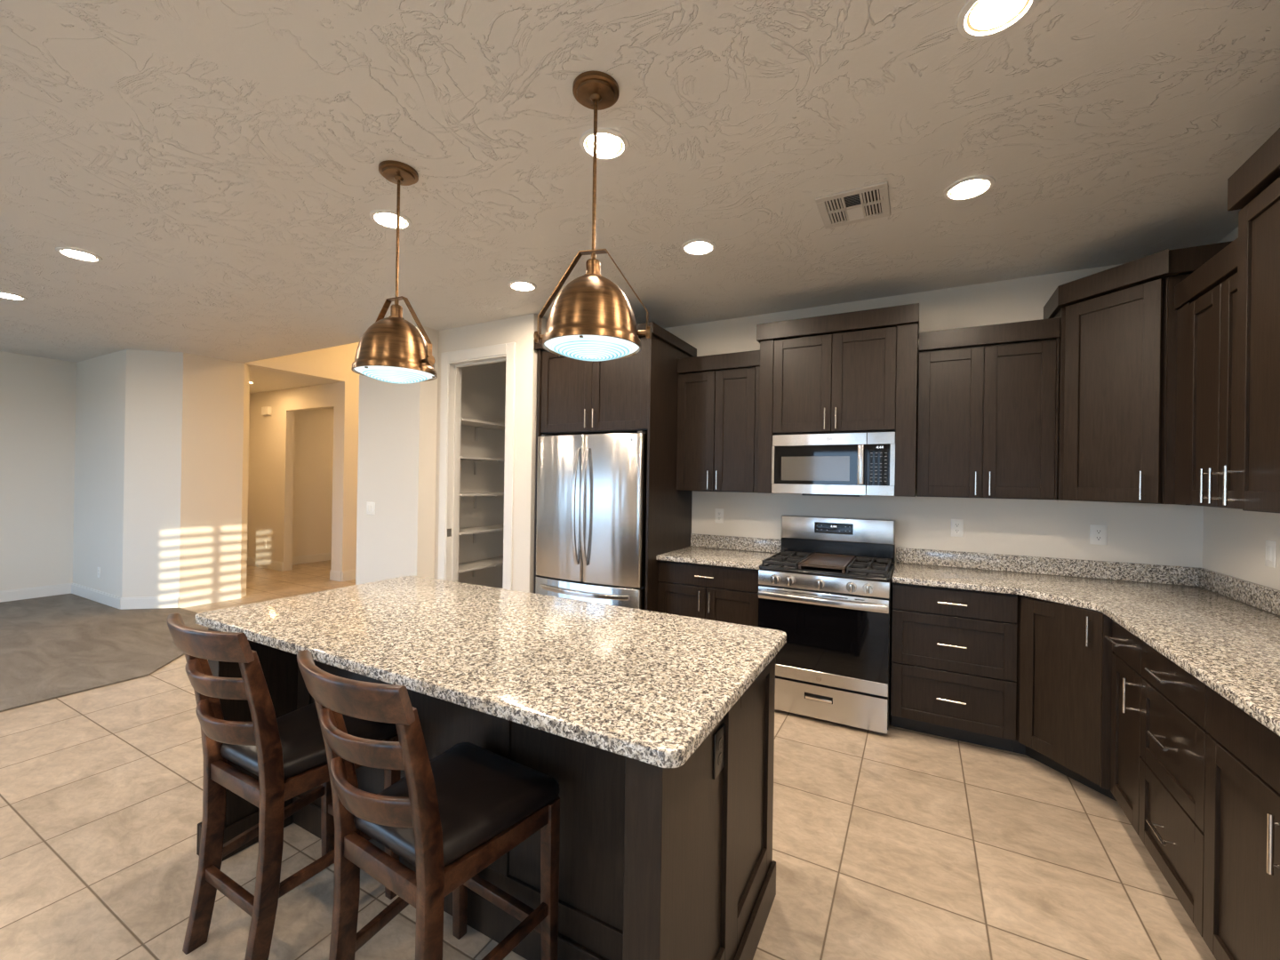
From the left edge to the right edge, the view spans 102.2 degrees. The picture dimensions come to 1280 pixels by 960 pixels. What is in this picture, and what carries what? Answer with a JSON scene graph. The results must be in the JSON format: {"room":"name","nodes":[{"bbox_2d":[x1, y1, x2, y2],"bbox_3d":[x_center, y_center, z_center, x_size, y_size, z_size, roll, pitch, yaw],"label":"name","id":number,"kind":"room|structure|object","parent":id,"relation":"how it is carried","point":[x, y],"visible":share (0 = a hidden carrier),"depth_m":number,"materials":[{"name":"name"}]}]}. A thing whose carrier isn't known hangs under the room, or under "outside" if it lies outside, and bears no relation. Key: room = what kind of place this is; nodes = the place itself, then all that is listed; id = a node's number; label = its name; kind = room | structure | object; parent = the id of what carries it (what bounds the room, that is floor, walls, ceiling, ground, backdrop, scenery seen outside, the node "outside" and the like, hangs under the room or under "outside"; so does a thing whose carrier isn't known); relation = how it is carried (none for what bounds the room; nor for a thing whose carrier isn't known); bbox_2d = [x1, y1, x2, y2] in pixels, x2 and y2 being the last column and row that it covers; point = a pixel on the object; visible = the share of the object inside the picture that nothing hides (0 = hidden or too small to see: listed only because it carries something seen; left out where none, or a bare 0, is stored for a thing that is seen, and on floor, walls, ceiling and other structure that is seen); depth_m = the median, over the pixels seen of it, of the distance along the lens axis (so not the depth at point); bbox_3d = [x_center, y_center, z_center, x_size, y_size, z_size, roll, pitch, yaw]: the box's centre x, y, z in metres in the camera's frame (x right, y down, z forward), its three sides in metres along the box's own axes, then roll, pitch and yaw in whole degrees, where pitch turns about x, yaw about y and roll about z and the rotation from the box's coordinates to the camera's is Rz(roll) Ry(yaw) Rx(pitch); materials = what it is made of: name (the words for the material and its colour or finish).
{"room":"kitchen","nodes":[
{"label":"kitchen","id":0,"kind":"room"},
{"bbox_2d":[0,351,76,591],"bbox_3d":[-7.930,-0.045,3.958,0.120,2.743,4.967,1,0,28],"label":"wall","id":1,"kind":"structure","parent":0,"point":[37,395],"depth_m":5.85,"materials":[{"name":"beige paint"}]},
{"bbox_2d":[0,583,71,602],"bbox_3d":[-7.857,1.260,3.985,0.014,0.134,4.826,1,0,28],"label":"baseboard","id":2,"kind":"structure","parent":1,"relation":"attached to","point":[12,595],"depth_m":5.84,"materials":[{"name":"white wood"}]},
{"bbox_2d":[72,349,249,598],"bbox_3d":[-5.982,-0.011,6.304,2.615,2.742,1.012,1,0,28],"label":"wall","id":3,"kind":"structure","parent":0,"point":[162,444],"depth_m":5.62,"materials":[{"name":"beige paint"}]},
{"bbox_2d":[97,567,100,577],"bbox_3d":[-5.993,1.024,5.719,0.070,0.115,0.007,1,0,28],"label":"outlet","id":4,"kind":"object","parent":3,"relation":"attached to","point":[99,568],"visible":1,"depth_m":5.71,"materials":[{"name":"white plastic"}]},
{"bbox_2d":[71,583,240,609],"bbox_3d":[-5.691,1.297,5.742,2.060,0.134,0.649,1,0,2],"label":"baseboard","id":5,"kind":"structure","parent":3,"relation":"attached to","point":[185,601],"depth_m":5.60,"materials":[{"name":"white wood"}]},
{"bbox_2d":[244,342,359,581],"bbox_3d":[-4.799,-0.492,8.473,2.620,3.750,4.160,1,0,28],"label":"wall","id":6,"kind":"structure","parent":0,"point":[303,457],"depth_m":7.87,"materials":[{"name":"beige paint"}]},
{"bbox_2d":[261,406,271,415],"bbox_3d":[-5.780,-1.064,7.989,0.220,0.140,0.054,1,0,28],"label":"door chime","id":7,"kind":"object","parent":6,"relation":"attached to","point":[266,411],"visible":1,"depth_m":7.95,"materials":[{"name":"white plastic"}]},
{"bbox_2d":[246,552,356,581],"bbox_3d":[-4.753,1.316,8.464,2.514,0.134,3.900,1,0,28],"label":"baseboard","id":8,"kind":"structure","parent":6,"relation":"attached to","point":[334,575],"depth_m":8.04,"materials":[{"name":"white wood"}]},
{"bbox_2d":[355,325,505,588],"bbox_3d":[-1.244,0.063,6.483,0.840,2.743,4.270,1,0,28],"label":"wall pier","id":9,"kind":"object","parent":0,"point":[396,467],"visible":0.29,"depth_m":4.68,"materials":[{"name":"beige paint"}]},
{"bbox_2d":[366,502,375,514],"bbox_3d":[-2.455,0.258,4.702,0.116,0.115,0.010,1,0,28],"label":"light switch","id":10,"kind":"object","parent":9,"relation":"attached to","point":[370,506],"visible":1,"depth_m":4.70,"materials":[{"name":"white plastic"}]},
{"bbox_2d":[434,313,547,592],"bbox_3d":[-0.823,0.068,5.391,1.220,2.742,2.390,1,0,28],"label":"wall","id":11,"kind":"structure","parent":0,"point":[520,330],"depth_m":4.11,"materials":[{"name":"beige paint"}]},
{"bbox_2d":[447,528,451,536],"bbox_3d":[-1.665,0.459,4.507,0.002,0.070,0.050,1,0,28],"label":"strike plate","id":12,"kind":"object","parent":11,"relation":"attached to","point":[449,531],"visible":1,"depth_m":4.51,"materials":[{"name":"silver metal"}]},
{"bbox_2d":[445,354,506,588],"bbox_3d":[-1.354,0.202,4.387,0.695,2.455,0.140,1,0,28],"label":"trim","id":13,"kind":"structure","parent":11,"relation":"attached to","point":[454,376],"depth_m":4.53,"materials":[{"name":"white wood"}]},
{"bbox_2d":[437,342,515,590],"bbox_3d":[-1.387,0.161,4.326,0.845,2.535,0.018,1,0,28],"label":"trim","id":14,"kind":"structure","parent":11,"relation":"attached to","point":[508,349],"depth_m":4.17,"materials":[{"name":"white wood"}]},
{"bbox_2d":[457,555,503,576],"bbox_3d":[-1.226,0.893,5.614,0.318,0.160,2.163,1,0,28],"label":"shelf","id":15,"kind":"object","parent":11,"relation":"attached to","point":[473,565],"visible":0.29,"depth_m":4.97,"materials":[{"name":"beige wood"}]},
{"bbox_2d":[458,524,503,543],"bbox_3d":[-1.220,0.555,5.614,0.318,0.160,2.163,1,0,28],"label":"shelf","id":16,"kind":"object","parent":11,"relation":"attached to","point":[498,527],"visible":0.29,"depth_m":4.97,"materials":[{"name":"beige wood"}]},
{"bbox_2d":[459,491,503,508],"bbox_3d":[-1.215,0.211,5.615,0.318,0.160,2.163,1,0,28],"label":"shelf","id":17,"kind":"object","parent":11,"relation":"attached to","point":[475,494],"visible":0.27,"depth_m":4.96,"materials":[{"name":"beige wood"}]},
{"bbox_2d":[459,456,504,474],"bbox_3d":[-1.210,-0.125,5.616,0.318,0.160,2.163,1,0,28],"label":"shelf","id":18,"kind":"object","parent":11,"relation":"attached to","point":[476,460],"visible":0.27,"depth_m":4.98,"materials":[{"name":"beige wood"}]},
{"bbox_2d":[460,418,504,440],"bbox_3d":[-1.205,-0.462,5.616,0.318,0.160,2.163,1,0,28],"label":"shelf","id":19,"kind":"object","parent":11,"relation":"attached to","point":[477,424],"visible":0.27,"depth_m":4.98,"materials":[{"name":"beige wood"}]},
{"bbox_2d":[0,560,1215,959],"bbox_3d":[-2.678,1.468,4.033,11.485,0.120,10.120,1,0,28],"label":"floor","id":20,"kind":"structure","parent":0,"point":[900,844],"depth_m":1.99,"materials":[{"name":"tile"}]},
{"bbox_2d":[0,593,207,711],"bbox_3d":[-6.040,1.348,3.180,3.980,0.012,5.180,1,0,28],"label":"carpet","id":21,"kind":"object","parent":20,"relation":"on","point":[59,645],"visible":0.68,"depth_m":4.26,"materials":[{"name":"grey carpet"}]},
{"bbox_2d":[166,613,400,959],"bbox_3d":[-1.133,0.917,1.649,0.416,1.022,0.556,1,0,28],"label":"counter stool","id":22,"kind":"object","parent":20,"relation":"on","point":[275,749],"visible":0.88,"depth_m":1.52,"materials":[{"name":"brown wood"}]},
{"bbox_2d":[296,649,559,959],"bbox_3d":[-0.538,0.925,1.321,0.416,1.022,0.556,1,0,32],"label":"counter stool","id":23,"kind":"object","parent":20,"relation":"on","point":[453,814],"visible":1,"depth_m":1.25,"materials":[{"name":"brown wood"}]},
{"bbox_2d":[196,627,775,959],"bbox_3d":[-0.586,0.998,1.902,1.969,0.878,0.938,1,0,28],"label":"kitchen island","id":24,"kind":"object","parent":20,"relation":"on","point":[656,862],"visible":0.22,"depth_m":1.48,"materials":[{"name":"brown wood"}]},
{"bbox_2d":[195,575,786,768],"bbox_3d":[-0.582,0.540,1.897,2.010,0.034,0.964,1,0,28],"label":"island countertop","id":25,"kind":"structure","parent":24,"relation":"on","point":[650,687],"depth_m":1.58,"materials":[{"name":"stone"}]},
{"bbox_2d":[713,723,724,779],"bbox_3d":[0.207,0.703,1.339,0.007,0.115,0.070,1,0,28],"label":"outlet","id":26,"kind":"object","parent":24,"relation":"attached to","point":[719,735],"visible":1,"depth_m":1.33,"materials":[{"name":"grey plastic"}]},
{"bbox_2d":[718,736,722,750],"bbox_3d":[0.209,0.684,1.338,0.002,0.027,0.033,1,0,28],"label":"receptacle","id":27,"kind":"object","parent":26,"relation":"attached to","point":[720,739],"depth_m":1.34,"materials":[{"name":"black plastic"}]},
{"bbox_2d":[718,752,722,765],"bbox_3d":[0.208,0.723,1.338,0.002,0.027,0.033,1,0,28],"label":"receptacle","id":28,"kind":"object","parent":26,"relation":"attached to","point":[720,754],"depth_m":1.34,"materials":[{"name":"black plastic"}]},
{"bbox_2d":[535,431,647,609],"bbox_3d":[-0.240,0.551,4.068,0.916,1.790,0.895,1,0,28],"label":"refrigerator","id":29,"kind":"object","parent":20,"relation":"on","point":[591,532],"visible":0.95,"depth_m":3.68,"materials":[{"name":"grey metal"}]},
{"bbox_2d":[533,321,696,611],"bbox_3d":[-0.202,0.179,4.139,1.048,2.535,0.800,1,0,28],"label":"cabinet","id":30,"kind":"object","parent":20,"relation":"on","point":[633,394],"visible":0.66,"depth_m":3.80,"materials":[{"name":"brown wood"}]},
{"bbox_2d":[657,560,759,626],"bbox_3d":[0.586,1.019,3.786,0.738,0.878,0.656,1,0,28],"label":"base cabinet","id":31,"kind":"object","parent":20,"relation":"on","point":[724,594],"visible":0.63,"depth_m":3.52,"materials":[{"name":"black wood"}]},
{"bbox_2d":[656,533,781,569],"bbox_3d":[0.597,0.510,3.792,0.740,0.136,0.644,1,0,28],"label":"countertop","id":32,"kind":"structure","parent":31,"relation":"on","point":[719,550],"depth_m":3.90,"materials":[{"name":"stone"}]},
{"bbox_2d":[758,514,895,734],"bbox_3d":[1.228,0.865,3.381,0.756,1.205,0.746,1,0,28],"label":"range","id":33,"kind":"object","parent":20,"relation":"on","point":[828,587],"visible":0.99,"depth_m":3.13,"materials":[{"name":"grey metal"}]},
{"bbox_2d":[758,554,894,582],"bbox_3d":[1.225,0.565,3.367,0.756,0.028,0.605,1,0,28],"label":"cooktop","id":34,"kind":"object","parent":33,"relation":"in","point":[845,575],"depth_m":3.15,"materials":[{"name":"black metal"}]},
{"bbox_2d":[890,582,1017,751],"bbox_3d":[1.852,1.038,3.101,0.594,0.878,0.656,1,0,28],"label":"base cabinet","id":35,"kind":"object","parent":20,"relation":"on","point":[954,675],"visible":0.99,"depth_m":2.85,"materials":[{"name":"black wood"}]},
{"bbox_2d":[1012,594,1117,801],"bbox_3d":[2.446,1.046,2.625,0.902,0.878,0.929,1,0,28],"label":"base cabinet","id":36,"kind":"object","parent":20,"relation":"on","point":[1064,682],"visible":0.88,"depth_m":2.48,"materials":[{"name":"black wood"}]},
{"bbox_2d":[891,547,1279,735],"bbox_3d":[1.710,0.524,1.877,1.498,0.136,2.954,1,0,28],"label":"countertop","id":37,"kind":"structure","parent":36,"relation":"on","point":[1221,629],"depth_m":2.40,"materials":[{"name":"stone"}]},
{"bbox_2d":[1104,620,1143,835],"bbox_3d":[2.252,1.042,2.001,0.649,0.878,0.352,1,0,28],"label":"base cabinet","id":38,"kind":"object","parent":20,"relation":"on","point":[1126,647],"visible":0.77,"depth_m":2.12,"materials":[{"name":"black wood"}]},
{"bbox_2d":[1138,640,1209,936],"bbox_3d":[2.048,1.038,1.623,0.649,0.878,0.507,1,0,28],"label":"base cabinet","id":39,"kind":"object","parent":20,"relation":"on","point":[1173,701],"visible":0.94,"depth_m":1.72,"materials":[{"name":"black wood"}]},
{"bbox_2d":[1202,685,1279,959],"bbox_3d":[1.707,1.032,0.993,0.649,0.878,0.924,1,0,28],"label":"base cabinet","id":40,"kind":"object","parent":20,"relation":"on","point":[1242,857],"visible":0.93,"depth_m":1.38,"materials":[{"name":"black wood"}]},
{"bbox_2d":[0,0,1279,393],"bbox_3d":[-2.722,-1.396,4.085,11.685,0.120,10.120,1,0,28],"label":"ceiling","id":41,"kind":"structure","parent":0,"point":[220,160],"depth_m":2.05,"materials":[{"name":"white paint"}]},
{"bbox_2d":[0,291,27,300],"bbox_3d":[-4.678,-1.362,3.817,0.192,0.008,0.192,1,0,28],"label":"recessed light","id":42,"kind":"object","parent":41,"relation":"in","point":[3,294],"visible":1,"depth_m":3.83,"materials":[{"name":"white"}]},
{"bbox_2d":[55,247,102,262],"bbox_3d":[-3.345,-1.343,3.081,0.192,0.008,0.192,1,0,28],"label":"recessed light","id":43,"kind":"object","parent":41,"relation":"in","point":[76,253],"visible":1,"depth_m":3.08,"materials":[{"name":"white plastic"}]},
{"bbox_2d":[369,208,411,229],"bbox_3d":[-1.256,-1.311,2.604,0.192,0.008,0.192,1,0,28],"label":"recessed light","id":44,"kind":"object","parent":41,"relation":"in","point":[385,218],"visible":0.89,"depth_m":2.60,"materials":[{"name":"white"}]},
{"bbox_2d":[351,160,437,383],"bbox_3d":[-1.032,-0.864,2.196,0.328,0.897,0.328,1,0,-20],"label":"pendant light","id":45,"kind":"object","parent":41,"relation":"hanging from","point":[392,349],"visible":1,"depth_m":2.12,"materials":[{"name":"gold metal"}]},
{"bbox_2d":[507,280,536,291],"bbox_3d":[-0.791,-1.302,3.472,0.192,0.008,0.192,1,0,28],"label":"recessed light","id":46,"kind":"object","parent":41,"relation":"in","point":[521,285],"visible":1,"depth_m":3.47,"materials":[{"name":"white plastic"}]},
{"bbox_2d":[533,70,651,360],"bbox_3d":[-0.153,-0.851,1.716,0.328,0.897,0.328,1,0,-34],"label":"pendant light","id":47,"kind":"object","parent":41,"relation":"hanging from","point":[591,318],"visible":1,"depth_m":1.64,"materials":[{"name":"gold metal"}]},
{"bbox_2d":[579,127,629,160],"bbox_3d":[-0.138,-1.295,1.996,0.192,0.008,0.192,1,0,28],"label":"recessed light","id":48,"kind":"object","parent":41,"relation":"in","point":[612,144],"visible":0.91,"depth_m":1.99,"materials":[{"name":"white"}]},
{"bbox_2d":[681,239,716,255],"bbox_3d":[0.325,-1.286,2.857,0.192,0.008,0.192,1,0,28],"label":"recessed light","id":49,"kind":"object","parent":41,"relation":"in","point":[694,246],"visible":1,"depth_m":2.85,"materials":[{"name":"white plastic"}]},
{"bbox_2d":[815,181,890,229],"bbox_3d":[1.000,-1.271,2.414,0.298,0.020,0.306,1,0,28],"label":"ceiling vent","id":50,"kind":"object","parent":41,"relation":"in","point":[871,202],"visible":1,"depth_m":2.40,"materials":[{"name":"white metal"}]},
{"bbox_2d":[943,175,995,200],"bbox_3d":[1.433,-1.270,2.251,0.192,0.008,0.192,1,0,28],"label":"recessed light","id":51,"kind":"object","parent":41,"relation":"in","point":[968,188],"visible":1,"depth_m":2.25,"materials":[{"name":"white plastic"}]},
{"bbox_2d":[956,0,1039,39],"bbox_3d":[0.972,-1.278,1.403,0.192,0.008,0.192,1,0,28],"label":"recessed light","id":52,"kind":"object","parent":41,"relation":"in","point":[986,19],"visible":1,"depth_m":1.42,"materials":[{"name":"white plastic"}]},
{"bbox_2d":[664,263,1203,567],"bbox_3d":[1.381,0.099,3.807,4.165,2.743,0.120,1,0,28],"label":"wall","id":53,"kind":"structure","parent":0,"point":[1162,534],"depth_m":3.32,"materials":[{"name":"beige paint"}]},
{"bbox_2d":[676,350,759,492],"bbox_3d":[0.639,-0.418,3.935,0.652,1.011,0.369,1,0,28],"label":"upper cabinet","id":54,"kind":"object","parent":53,"relation":"attached to","point":[718,395],"visible":0.92,"depth_m":3.80,"materials":[{"name":"brown wood"}]},
{"bbox_2d":[714,508,723,523],"bbox_3d":[0.635,0.287,4.136,0.070,0.115,0.007,1,0,28],"label":"outlet","id":55,"kind":"object","parent":53,"relation":"attached to","point":[719,512],"visible":1,"depth_m":4.13,"materials":[{"name":"white plastic"}]},
{"bbox_2d":[690,533,781,552],"bbox_3d":[0.746,0.496,4.066,0.740,0.102,0.022,1,0,28],"label":"backsplash","id":56,"kind":"structure","parent":53,"relation":"attached to","point":[706,540],"depth_m":4.05,"materials":[{"name":"stone"}]},
{"bbox_2d":[756,303,919,496],"bbox_3d":[1.332,-0.487,3.522,0.992,1.168,0.439,1,0,28],"label":"upper cabinet","id":57,"kind":"object","parent":53,"relation":"attached to","point":[855,371],"visible":0.98,"depth_m":3.33,"materials":[{"name":"brown wood"}]},
{"bbox_2d":[771,431,895,496],"bbox_3d":[1.325,-0.102,3.524,0.757,0.417,0.433,1,0,28],"label":"microwave","id":58,"kind":"object","parent":57,"relation":"attached to","point":[850,464],"visible":1,"depth_m":3.35,"materials":[{"name":"silver metal"}]},
{"bbox_2d":[950,519,963,536],"bbox_3d":[2.064,0.312,3.363,0.070,0.115,0.007,1,0,28],"label":"outlet","id":59,"kind":"object","parent":53,"relation":"attached to","point":[956,524],"visible":1,"depth_m":3.36,"materials":[{"name":"white plastic"}]},
{"bbox_2d":[916,317,1060,500],"bbox_3d":[2.086,-0.397,3.152,0.688,1.011,0.369,1,0,28],"label":"upper cabinet","id":60,"kind":"object","parent":53,"relation":"attached to","point":[988,412],"visible":1,"depth_m":3.01,"materials":[{"name":"brown wood"}]},
{"bbox_2d":[896,547,1199,586],"bbox_3d":[2.407,0.520,3.167,1.498,0.102,0.022,1,0,28],"label":"backsplash","id":61,"kind":"structure","parent":53,"relation":"attached to","point":[1131,572],"depth_m":3.10,"materials":[{"name":"stone"}]},
{"bbox_2d":[1089,524,1107,544],"bbox_3d":[2.687,0.321,3.026,0.078,0.115,0.007,1,0,28],"label":"outlet","id":62,"kind":"object","parent":53,"relation":"attached to","point":[1098,533],"visible":1,"depth_m":3.02,"materials":[{"name":"white plastic"}]},
{"bbox_2d":[1095,528,1102,534],"bbox_3d":[2.686,0.302,3.024,0.033,0.027,0.002,1,0,28],"label":"receptacle","id":63,"kind":"object","parent":62,"relation":"attached to","point":[1097,531],"depth_m":3.02,"materials":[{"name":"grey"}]},
{"bbox_2d":[1095,536,1102,540],"bbox_3d":[2.686,0.341,3.024,0.033,0.027,0.002,1,0,28],"label":"receptacle","id":64,"kind":"object","parent":62,"relation":"attached to","point":[1097,538],"depth_m":3.02,"materials":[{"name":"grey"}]},
{"bbox_2d":[1043,240,1232,503],"bbox_3d":[2.603,-0.471,2.674,0.712,1.173,0.722,1,0,28],"label":"upper cabinet","id":65,"kind":"object","parent":53,"relation":"attached to","point":[1117,364],"visible":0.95,"depth_m":2.56,"materials":[{"name":"brown wood"}]},
{"bbox_2d":[1202,226,1279,590],"bbox_3d":[1.562,0.095,-0.110,0.120,2.743,6.600,1,0,28],"label":"wall","id":66,"kind":"structure","parent":0,"point":[1234,540],"depth_m":2.49,"materials":[{"name":"beige paint"}]},
{"bbox_2d":[1174,237,1238,508],"bbox_3d":[2.443,-0.394,2.022,0.369,1.011,0.684,1,0,28],"label":"upper cabinet","id":67,"kind":"object","parent":66,"relation":"attached to","point":[1205,301],"visible":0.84,"depth_m":2.14,"materials":[{"name":"brown wood"}]},
{"bbox_2d":[1199,568,1279,615],"bbox_3d":[2.354,0.516,1.516,0.022,0.102,2.932,1,0,28],"label":"backsplash","id":68,"kind":"structure","parent":66,"relation":"attached to","point":[1263,597],"depth_m":2.43,"materials":[{"name":"stone"}]},
{"bbox_2d":[1223,128,1279,513],"bbox_3d":[1.975,-0.483,1.226,0.439,1.173,1.154,1,0,28],"label":"upper cabinet","id":69,"kind":"object","parent":66,"relation":"attached to","point":[1253,188],"visible":1,"depth_m":1.69,"materials":[{"name":"brown wood"}]},
{"bbox_2d":[1264,539,1276,567],"bbox_3d":[2.773,0.324,2.274,0.010,0.115,0.070,1,0,28],"label":"light switch","id":70,"kind":"object","parent":66,"relation":"attached to","point":[1270,545],"visible":1,"depth_m":2.26,"materials":[{"name":"white plastic"}]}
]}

